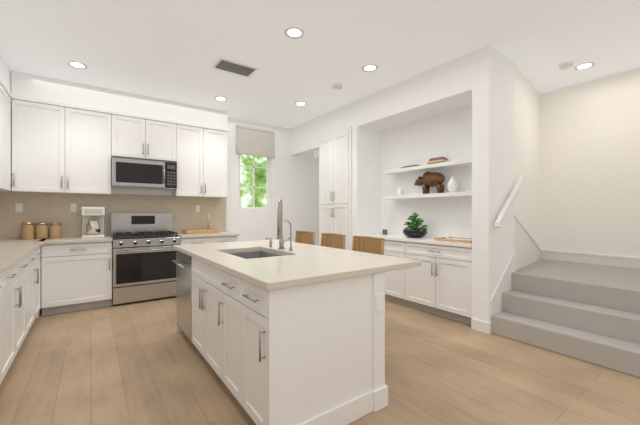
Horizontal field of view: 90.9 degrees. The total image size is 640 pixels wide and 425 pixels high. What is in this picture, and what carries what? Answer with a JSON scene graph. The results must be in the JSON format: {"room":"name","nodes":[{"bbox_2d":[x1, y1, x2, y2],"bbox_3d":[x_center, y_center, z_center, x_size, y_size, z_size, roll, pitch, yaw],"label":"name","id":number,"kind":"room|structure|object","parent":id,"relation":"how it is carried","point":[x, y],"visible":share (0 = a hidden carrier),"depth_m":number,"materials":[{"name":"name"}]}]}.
{"room":"kitchen","nodes":[
{"label":"kitchen","id":0,"kind":"room"},
{"bbox_2d":[0,101,318,245],"bbox_3d":[-1.617,-0.240,5.883,6.540,3.000,0.120,0,0,-36],"label":"wall","id":1,"kind":"structure","parent":0,"point":[295,184],"depth_m":6.37,"materials":[{"name":"paint"}]},
{"bbox_2d":[20,93,71,193],"bbox_3d":[-3.623,-0.850,4.110,0.589,1.180,0.386,0,0,-36],"label":"upper cabinet","id":2,"kind":"object","parent":1,"relation":"attached to","point":[58,136],"depth_m":4.03,"materials":[{"name":"white wood"}]},
{"bbox_2d":[72,101,115,194],"bbox_3d":[-3.243,-0.850,4.422,0.625,1.180,0.327,0,0,-36],"label":"upper cabinet","id":3,"kind":"object","parent":1,"relation":"attached to","point":[93,127],"depth_m":4.32,"materials":[{"name":"white wood"}]},
{"bbox_2d":[0,192,225,238],"bbox_3d":[-2.954,0.032,4.832,3.079,0.624,0.008,0,0,-36],"label":"tile backsplash","id":4,"kind":"structure","parent":1,"relation":"attached to","point":[48,208],"depth_m":4.60,"materials":[{"name":"beige tile"}]},
{"bbox_2d":[16,203,22,211],"bbox_3d":[-3.929,-0.068,4.114,0.070,0.115,0.007,0,0,-36],"label":"electrical outlet plate","id":5,"kind":"object","parent":4,"relation":"attached to","point":[19,207],"depth_m":4.11,"materials":[{"name":"white plastic"}]},
{"bbox_2d":[70,204,76,211],"bbox_3d":[-3.476,-0.068,4.444,0.070,0.115,0.007,0,0,-36],"label":"electrical outlet plate","id":6,"kind":"object","parent":4,"relation":"attached to","point":[73,207],"depth_m":4.44,"materials":[{"name":"white plastic"}]},
{"bbox_2d":[12,70,226,128],"bbox_3d":[-2.776,-1.589,4.767,2.687,0.298,0.318,0,0,-36],"label":"soffit","id":7,"kind":"object","parent":1,"relation":"attached to","point":[39,86],"depth_m":4.46,"materials":[{"name":"white paint"}]},
{"bbox_2d":[116,109,175,160],"bbox_3d":[-2.693,-1.120,4.822,0.850,0.640,0.327,0,0,-36],"label":"upper cabinet","id":8,"kind":"object","parent":1,"relation":"attached to","point":[138,135],"depth_m":4.68,"materials":[{"name":"white wood"}]},
{"bbox_2d":[111,155,176,189],"bbox_3d":[-2.654,-0.580,4.767,0.842,0.430,0.460,0,0,-36],"label":"microwave","id":9,"kind":"object","parent":8,"relation":"attached to","point":[138,173],"visible":0.96,"depth_m":4.60,"materials":[{"name":"silver metal"}]},
{"bbox_2d":[172,121,227,196],"bbox_3d":[-2.041,-0.850,5.295,0.878,1.180,0.327,0,0,-36],"label":"upper cabinet","id":10,"kind":"object","parent":1,"relation":"attached to","point":[201,150],"depth_m":5.15,"materials":[{"name":"white wood"}]},
{"bbox_2d":[238,154,271,209],"bbox_3d":[-1.277,-0.750,6.130,0.700,1.420,0.118,0,0,-36],"label":"window","id":11,"kind":"structure","parent":1,"relation":"in","point":[269,183],"depth_m":6.18,"materials":[{"name":"white"}]},
{"bbox_2d":[236,124,274,157],"bbox_3d":[-1.223,-1.357,6.055,0.780,0.545,0.057,0,0,-36],"label":"window shade","id":12,"kind":"object","parent":1,"relation":"attached to","point":[254,141],"visible":0.98,"depth_m":6.03,"materials":[{"name":"fabric"}]},
{"bbox_2d":[0,296,639,424],"bbox_3d":[0.685,1.300,2.630,6.640,0.080,8.050,0,0,-36],"label":"floor","id":13,"kind":"structure","parent":0,"point":[139,363],"depth_m":2.38,"materials":[{"name":"brown wood"}]},
{"bbox_2d":[0,271,7,383],"bbox_3d":[-2.085,0.823,1.503,0.628,0.876,1.152,0,0,-36],"label":"base cabinet","id":14,"kind":"object","parent":13,"relation":"on","point":[3,278],"depth_m":2.22,"materials":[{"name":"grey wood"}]},
{"bbox_2d":[8,259,27,368],"bbox_3d":[-2.694,0.823,2.341,0.628,0.876,1.151,0,0,-36],"label":"base cabinet","id":15,"kind":"object","parent":13,"relation":"on","point":[18,275],"depth_m":2.56,"materials":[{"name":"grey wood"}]},
{"bbox_2d":[28,243,47,330],"bbox_3d":[-3.267,0.823,3.181,0.689,0.876,1.114,0,0,-36],"label":"base cabinet","id":16,"kind":"object","parent":13,"relation":"on","point":[38,259],"depth_m":3.61,"materials":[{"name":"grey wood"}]},
{"bbox_2d":[48,239,111,314],"bbox_3d":[-3.236,0.823,4.213,0.736,0.876,0.675,0,0,-36],"label":"base cabinet","id":17,"kind":"object","parent":13,"relation":"on","point":[48,276],"depth_m":4.01,"materials":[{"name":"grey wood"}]},
{"bbox_2d":[0,239,43,274],"bbox_3d":[-1.789,0.364,1.121,0.657,0.040,7.378,0,0,-36],"label":"countertop","id":18,"kind":"structure","parent":17,"relation":"on","point":[11,250],"depth_m":2.94,"materials":[{"name":"beige stone"}]},
{"bbox_2d":[21,222,34,239],"bbox_3d":[-3.767,0.237,4.062,0.132,0.216,0.132,0,0,-36],"label":"jar","id":19,"kind":"object","parent":18,"relation":"on","point":[27,230],"visible":1,"depth_m":4.02,"materials":[{"name":"orange metal"}]},
{"bbox_2d":[36,223,47,238],"bbox_3d":[-3.655,0.240,4.143,0.128,0.210,0.128,0,0,-36],"label":"jar","id":20,"kind":"object","parent":18,"relation":"on","point":[41,230],"visible":1,"depth_m":4.10,"materials":[{"name":"orange metal"}]},
{"bbox_2d":[44,236,111,242],"bbox_3d":[-3.247,0.364,4.222,0.748,0.040,0.647,0,0,-36],"label":"countertop","id":21,"kind":"structure","parent":17,"relation":"on","point":[66,239],"depth_m":4.03,"materials":[{"name":"beige stone"}]},
{"bbox_2d":[49,223,60,238],"bbox_3d":[-3.547,0.243,4.221,0.124,0.204,0.124,0,0,-36],"label":"jar","id":22,"kind":"object","parent":21,"relation":"on","point":[54,230],"visible":1,"depth_m":4.18,"materials":[{"name":"brown wicker"}]},
{"bbox_2d":[81,207,104,237],"bbox_3d":[-3.180,0.135,4.419,0.260,0.420,0.342,0,0,-36],"label":"coffee maker","id":23,"kind":"object","parent":21,"relation":"on","point":[92,222],"visible":1,"depth_m":4.35,"materials":[{"name":"white plastic"}]},
{"bbox_2d":[111,213,180,305],"bbox_3d":[-2.578,0.635,4.663,0.842,1.250,0.700,0,0,-36],"label":"range","id":24,"kind":"object","parent":13,"relation":"on","point":[143,257],"visible":0.94,"depth_m":4.47,"materials":[{"name":"grey metal"}]},
{"bbox_2d":[180,235,239,244],"bbox_3d":[-1.903,0.823,5.217,0.888,0.876,0.617,0,0,-36],"label":"base cabinet","id":25,"kind":"object","parent":13,"relation":"on","point":[219,238],"depth_m":5.00,"materials":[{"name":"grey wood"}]},
{"bbox_2d":[178,231,239,238],"bbox_3d":[-1.887,0.364,5.210,0.910,0.040,0.647,0,0,-36],"label":"countertop","id":26,"kind":"structure","parent":25,"relation":"on","point":[211,235],"depth_m":4.94,"materials":[{"name":"beige stone"}]},
{"bbox_2d":[182,211,219,233],"bbox_3d":[-1.983,0.163,5.247,0.520,0.364,0.320,0,0,-36],"label":"holder","id":27,"kind":"object","parent":26,"relation":"on","point":[198,231],"visible":1,"depth_m":5.18,"materials":[{"name":"brown wood"}]},
{"bbox_2d":[172,250,391,424],"bbox_3d":[-0.566,0.823,2.679,0.906,0.875,2.200,0,0,-36],"label":"kitchen island","id":28,"kind":"object","parent":13,"relation":"on","point":[281,331],"depth_m":1.85,"materials":[{"name":"white wood"}]},
{"bbox_2d":[173,240,421,285],"bbox_3d":[-0.410,0.365,2.793,1.220,0.040,2.200,0,0,-36],"label":"island countertop","id":29,"kind":"structure","parent":28,"relation":"on","point":[305,262],"depth_m":2.21,"materials":[{"name":"beige stone"}]},
{"bbox_2d":[228,250,271,257],"bbox_3d":[-0.570,0.475,2.750,0.474,0.204,0.724,0,0,-36],"label":"sink","id":30,"kind":"object","parent":29,"relation":"in","point":[243,253],"depth_m":3.08,"materials":[{"name":"grey metal"}]},
{"bbox_2d":[264,238,271,245],"bbox_3d":[-0.510,0.298,3.140,0.075,0.094,0.030,0,0,-36],"label":"soap dispenser","id":31,"kind":"object","parent":29,"relation":"on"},
{"bbox_2d":[272,198,291,253],"bbox_3d":[-0.326,0.106,2.912,0.221,0.479,0.209,0,0,-36],"label":"faucet","id":32,"kind":"object","parent":29,"relation":"on","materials":[{"name":"silver metal"}]},
{"bbox_2d":[295,231,314,244],"bbox_3d":[-0.351,0.753,4.096,0.460,1.015,0.483,0,0,-36],"label":"stool","id":33,"kind":"object","parent":13,"relation":"on","point":[306,237],"visible":0.17,"depth_m":4.22,"materials":[{"name":"brown wood"}]},
{"bbox_2d":[320,233,345,248],"bbox_3d":[0.002,0.753,3.611,0.460,1.015,0.483,0,0,-36],"label":"stool","id":34,"kind":"object","parent":13,"relation":"on","point":[333,240],"visible":0.21,"depth_m":3.73,"materials":[{"name":"brown wood"}]},
{"bbox_2d":[319,126,351,249],"bbox_3d":[0.447,-0.058,5.492,0.615,2.635,0.854,0,0,-36],"label":"pantry","id":35,"kind":"object","parent":13,"relation":"on","point":[335,181],"visible":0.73,"depth_m":5.28,"materials":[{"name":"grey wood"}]},
{"bbox_2d":[352,236,384,254],"bbox_3d":[0.343,0.753,3.141,0.460,1.015,0.483,0,0,-36],"label":"stool","id":36,"kind":"object","parent":13,"relation":"on","point":[370,244],"visible":0.27,"depth_m":3.26,"materials":[{"name":"brown wood"}]},
{"bbox_2d":[357,233,471,324],"bbox_3d":[1.319,0.802,4.314,0.549,0.915,1.824,0,0,-36],"label":"base cabinet","id":37,"kind":"object","parent":13,"relation":"on","point":[438,282],"visible":0.58,"depth_m":3.83,"materials":[{"name":"white wood"}]},
{"bbox_2d":[403,213,427,237],"bbox_3d":[1.315,0.173,4.364,0.331,0.344,0.334,0,0,-36],"label":"decorative plant","id":38,"kind":"object","parent":37,"relation":"on","point":[414,230],"visible":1,"depth_m":4.29,"materials":[{"name":"green plant"}]},
{"bbox_2d":[434,234,471,242],"bbox_3d":[1.676,0.309,3.801,0.320,0.072,0.460,0,0,-36],"label":"decorative tray","id":39,"kind":"object","parent":37,"relation":"on","point":[456,239],"visible":0.94,"depth_m":3.79,"materials":[{"name":"brown wood"}]},
{"bbox_2d":[491,259,639,377],"bbox_3d":[2.930,0.968,3.358,1.948,0.585,1.685,0,0,-36],"label":"carpeted stairs","id":40,"kind":"structure","parent":13,"relation":"on","point":[589,313],"depth_m":2.97,"materials":[{"name":"grey carpet"}]},
{"bbox_2d":[0,0,639,158],"bbox_3d":[0.685,-1.515,2.630,6.640,0.650,8.050,0,0,-36],"label":"ceiling","id":41,"kind":"structure","parent":0,"point":[172,50],"depth_m":3.24,"materials":[{"name":"paint"}]},
{"bbox_2d":[67,61,87,68],"bbox_3d":[-2.856,-1.736,3.710,0.190,0.007,0.190,0,0,-36],"label":"recessed light","id":42,"kind":"object","parent":41,"relation":"in","point":[75,64],"visible":0.96,"depth_m":3.70,"materials":[{"name":"white"}]},
{"bbox_2d":[214,96,226,100],"bbox_3d":[-1.515,-1.736,4.808,0.190,0.007,0.190,0,0,-36],"label":"recessed light","id":43,"kind":"object","parent":41,"relation":"in","point":[219,98],"visible":0.98,"depth_m":4.79,"materials":[{"name":"white"}]},
{"bbox_2d":[211,57,258,77],"bbox_3d":[-1.019,-1.732,3.784,0.480,0.015,0.300,0,0,-36],"label":"ceiling vent","id":44,"kind":"object","parent":41,"relation":"in","point":[230,66],"visible":0.98,"depth_m":3.75,"materials":[{"name":"white metal"}]},
{"bbox_2d":[285,27,303,38],"bbox_3d":[-0.248,-1.736,3.046,0.190,0.007,0.190,0,0,-36],"label":"recessed light","id":45,"kind":"object","parent":41,"relation":"in","point":[294,32],"visible":1,"depth_m":3.04,"materials":[{"name":"white"}]},
{"bbox_2d":[295,102,306,105],"bbox_3d":[-0.306,-1.736,5.031,0.190,0.007,0.190,0,0,-36],"label":"recessed light","id":46,"kind":"object","parent":41,"relation":"in","point":[300,103],"visible":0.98,"depth_m":5.01,"materials":[{"name":"white"}]},
{"bbox_2d":[332,83,342,89],"bbox_3d":[0.239,-1.724,4.315,0.140,0.030,0.140,0,0,-36],"label":"smoke detector","id":47,"kind":"object","parent":41,"relation":"attached to","point":[337,86],"visible":1,"depth_m":4.28,"materials":[{"name":"white plastic"}]},
{"bbox_2d":[362,64,377,71],"bbox_3d":[0.600,-1.736,3.785,0.190,0.007,0.190,0,0,-36],"label":"recessed light","id":48,"kind":"object","parent":41,"relation":"in","point":[369,67],"visible":1,"depth_m":3.77,"materials":[{"name":"white"}]},
{"bbox_2d":[558,62,572,69],"bbox_3d":[2.893,-1.724,3.708,0.140,0.030,0.140,0,0,-36],"label":"smoke detector","id":49,"kind":"object","parent":41,"relation":"attached to","point":[566,65],"visible":1,"depth_m":3.69,"materials":[{"name":"white plastic"}]},
{"bbox_2d":[574,62,594,69],"bbox_3d":[3.141,-1.736,3.741,0.190,0.007,0.190,0,0,-36],"label":"recessed light","id":50,"kind":"object","parent":41,"relation":"in","point":[583,66],"visible":1,"depth_m":3.74,"materials":[{"name":"white"}]},
{"bbox_2d":[291,46,513,322],"bbox_3d":[0.812,-0.240,5.083,0.590,3.000,4.030,0,0,-36],"label":"wall","id":51,"kind":"structure","parent":0,"point":[461,108],"depth_m":4.10,"materials":[{"name":"paint"}]},
{"bbox_2d":[384,191,471,199],"bbox_3d":[1.525,-0.225,4.280,0.260,0.050,1.528,0,0,-36],"label":"floating shelf","id":52,"kind":"object","parent":51,"relation":"attached to","point":[439,195],"visible":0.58,"depth_m":4.20,"materials":[{"name":"white wood"}]},
{"bbox_2d":[396,187,402,194],"bbox_3d":[1.204,-0.317,4.756,0.100,0.132,0.100,0,0,-36],"label":"decorative vase","id":53,"kind":"object","parent":52,"relation":"on","point":[399,191],"visible":0.83,"depth_m":4.72,"materials":[{"name":"white ceramic"}]},
{"bbox_2d":[414,172,444,193],"bbox_3d":[1.493,-0.408,4.325,0.129,0.314,0.483,0,0,-36],"label":"bear","id":54,"kind":"object","parent":52,"relation":"on","point":[427,180],"visible":0.98,"depth_m":4.25},
{"bbox_2d":[447,176,457,191],"bbox_3d":[1.700,-0.356,4.041,0.128,0.210,0.128,0,0,-36],"label":"decorative vase","id":55,"kind":"object","parent":52,"relation":"on","point":[452,185],"visible":0.85,"depth_m":4.00,"materials":[{"name":"white ceramic"}]},
{"bbox_2d":[384,158,471,174],"bbox_3d":[1.525,-0.615,4.280,0.260,0.050,1.528,0,0,-36],"label":"floating shelf","id":56,"kind":"object","parent":51,"relation":"attached to","point":[443,165],"visible":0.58,"depth_m":4.22,"materials":[{"name":"white wood"}]},
{"bbox_2d":[427,157,448,163],"bbox_3d":[1.580,-0.683,4.213,0.150,0.085,0.240,0,0,-36],"label":"books","id":57,"kind":"object","parent":56,"relation":"on","point":[437,160],"visible":0.79,"depth_m":4.15,"materials":[{"name":"multicoloured paper"}]},
{"bbox_2d":[471,318,490,333],"bbox_3d":[0.685,1.205,2.630,6.440,0.110,7.850,0,0,-36],"label":"baseboard","id":58,"kind":"structure","parent":51,"relation":"attached to","point":[481,326],"depth_m":3.33,"materials":[{"name":"white wood"}]},
{"bbox_2d":[514,65,539,246],"bbox_3d":[2.693,-0.239,4.170,1.378,2.999,0.300,0,0,-36],"label":"wall","id":59,"kind":"structure","parent":0,"point":[527,141],"depth_m":3.87,"materials":[{"name":"paint"}]},
{"bbox_2d":[495,176,524,227],"bbox_3d":[2.060,-0.126,3.442,0.620,0.572,0.091,0,0,-36],"label":"handrail","id":60,"kind":"object","parent":59,"relation":"attached to","point":[506,208],"visible":1,"depth_m":3.38,"materials":[{"name":"white painted wood"}]},
{"bbox_2d":[540,67,639,257],"bbox_3d":[2.640,-0.240,5.503,0.100,3.000,5.700,0,0,-36],"label":"wall","id":61,"kind":"structure","parent":0,"point":[590,166],"depth_m":4.13,"materials":[{"name":"paint"}]},
{"bbox_3d":[-1.960,-0.240,0.708,0.100,3.000,8.050,0,0,-36],"label":"wall","id":62,"kind":"structure","parent":0,"visible":0},
{"bbox_2d":[0,53,11,76],"bbox_3d":[-2.611,-1.589,1.964,0.317,0.298,5.048,0,0,-36],"label":"soffit","id":63,"kind":"object","parent":62,"relation":"attached to","point":[2,62],"depth_m":3.64,"materials":[{"name":"white paint"}]},
{"bbox_2d":[0,65,19,192],"bbox_3d":[-3.585,-0.850,3.364,0.388,1.180,1.022,0,0,-36],"label":"upper cabinet","id":64,"kind":"object","parent":62,"relation":"attached to","point":[9,111],"depth_m":3.79,"materials":[{"name":"white wood"}]},
{"label":"outside","id":65,"kind":"structure","parent":0,"visible":0},
{"bbox_2d":[240,154,266,206],"bbox_3d":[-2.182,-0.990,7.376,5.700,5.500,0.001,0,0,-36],"label":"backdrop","id":66,"kind":"structure","parent":65,"point":[246,179],"depth_m":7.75,"materials":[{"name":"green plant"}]},
{"bbox_3d":[2.371,-0.240,0.394,6.540,3.000,2.450,0,0,-36],"label":"wall","id":67,"kind":"structure","parent":0,"visible":0},
{"bbox_2d":[490,214,639,333],"bbox_3d":[2.931,0.639,3.357,1.949,1.242,1.684,0,0,-36],"label":"trim","id":68,"kind":"structure","parent":67,"relation":"attached to","point":[528,250],"depth_m":3.90,"materials":[{"name":"white wood"}]}
]}

